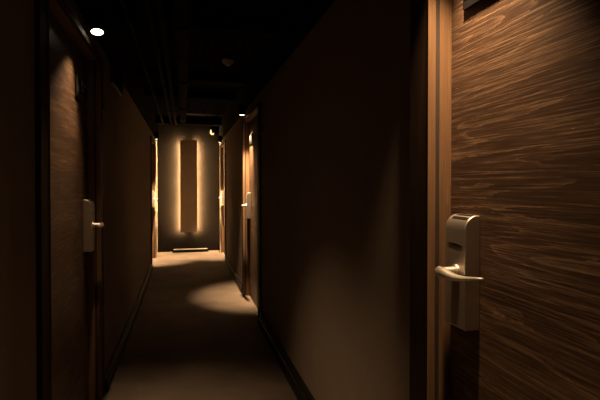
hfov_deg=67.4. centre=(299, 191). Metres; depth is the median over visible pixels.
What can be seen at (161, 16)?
ceiling pipe
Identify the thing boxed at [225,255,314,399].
baseboard
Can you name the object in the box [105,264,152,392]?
baseboard
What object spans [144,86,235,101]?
beam
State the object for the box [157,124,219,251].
wall
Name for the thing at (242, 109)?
spot lamp
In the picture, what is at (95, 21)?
spot lamp
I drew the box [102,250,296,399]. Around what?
floor
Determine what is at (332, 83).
wall
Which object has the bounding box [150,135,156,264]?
door frame
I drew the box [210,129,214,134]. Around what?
lamp
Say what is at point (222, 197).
door
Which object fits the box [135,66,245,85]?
beam
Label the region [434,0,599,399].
door
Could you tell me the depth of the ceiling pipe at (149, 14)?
3.47 m
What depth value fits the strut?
7.13 m
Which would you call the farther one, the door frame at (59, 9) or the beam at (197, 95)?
the beam at (197, 95)
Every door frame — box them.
[34,0,104,399]
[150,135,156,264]
[219,140,225,254]
[242,101,261,317]
[409,0,451,399]
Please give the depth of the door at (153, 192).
8.04 m
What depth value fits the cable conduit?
3.68 m
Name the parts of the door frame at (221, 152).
casing, casing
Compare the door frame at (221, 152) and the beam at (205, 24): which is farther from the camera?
the door frame at (221, 152)
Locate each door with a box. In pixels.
[49,11,103,399]
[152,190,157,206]
[219,147,224,253]
[241,115,257,308]
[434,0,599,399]
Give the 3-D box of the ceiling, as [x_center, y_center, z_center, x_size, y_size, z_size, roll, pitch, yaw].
[-0.927,-1.405,3.978,2.400,0.148,11.000,0,1,-14]
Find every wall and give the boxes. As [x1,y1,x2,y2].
[0,0,157,399]
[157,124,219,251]
[219,0,410,399]
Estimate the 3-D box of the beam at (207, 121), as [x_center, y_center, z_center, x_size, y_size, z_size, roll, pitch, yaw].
[-2.091,-1.339,8.481,1.208,0.150,0.180,0,1,-14]
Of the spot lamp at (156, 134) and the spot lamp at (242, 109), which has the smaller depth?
the spot lamp at (242, 109)
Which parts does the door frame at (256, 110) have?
casing, head casing, casing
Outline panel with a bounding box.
[180,140,196,231]
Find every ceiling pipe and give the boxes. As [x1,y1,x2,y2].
[143,0,172,124]
[156,0,176,125]
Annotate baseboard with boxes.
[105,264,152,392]
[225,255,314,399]
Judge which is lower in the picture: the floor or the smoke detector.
the floor
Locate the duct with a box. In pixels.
[170,0,192,123]
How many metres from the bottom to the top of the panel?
1.830 m
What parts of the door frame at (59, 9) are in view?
casing, head casing, casing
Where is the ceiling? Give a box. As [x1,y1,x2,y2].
[109,0,285,117]
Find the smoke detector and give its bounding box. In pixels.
[222,58,232,65]
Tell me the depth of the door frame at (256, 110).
5.36 m
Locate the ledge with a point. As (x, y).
(190, 249)
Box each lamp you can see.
[84,8,104,36]
[153,110,158,138]
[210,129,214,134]
[218,136,222,142]
[239,104,246,115]
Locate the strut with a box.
[187,113,221,116]
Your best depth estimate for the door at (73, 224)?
2.27 m
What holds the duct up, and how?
hanging from the ceiling
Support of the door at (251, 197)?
in the wall at (332, 83)
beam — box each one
[110,2,275,40]
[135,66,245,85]
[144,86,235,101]
[155,114,221,125]
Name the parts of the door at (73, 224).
number plate, plate, lever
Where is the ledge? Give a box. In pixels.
[173,248,208,252]
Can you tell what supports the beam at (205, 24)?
attached to the ceiling
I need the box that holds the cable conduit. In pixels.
[120,0,163,124]
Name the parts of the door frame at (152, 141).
casing, casing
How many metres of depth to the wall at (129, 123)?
1.57 m
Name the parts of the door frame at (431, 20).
casing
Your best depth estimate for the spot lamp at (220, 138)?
8.25 m

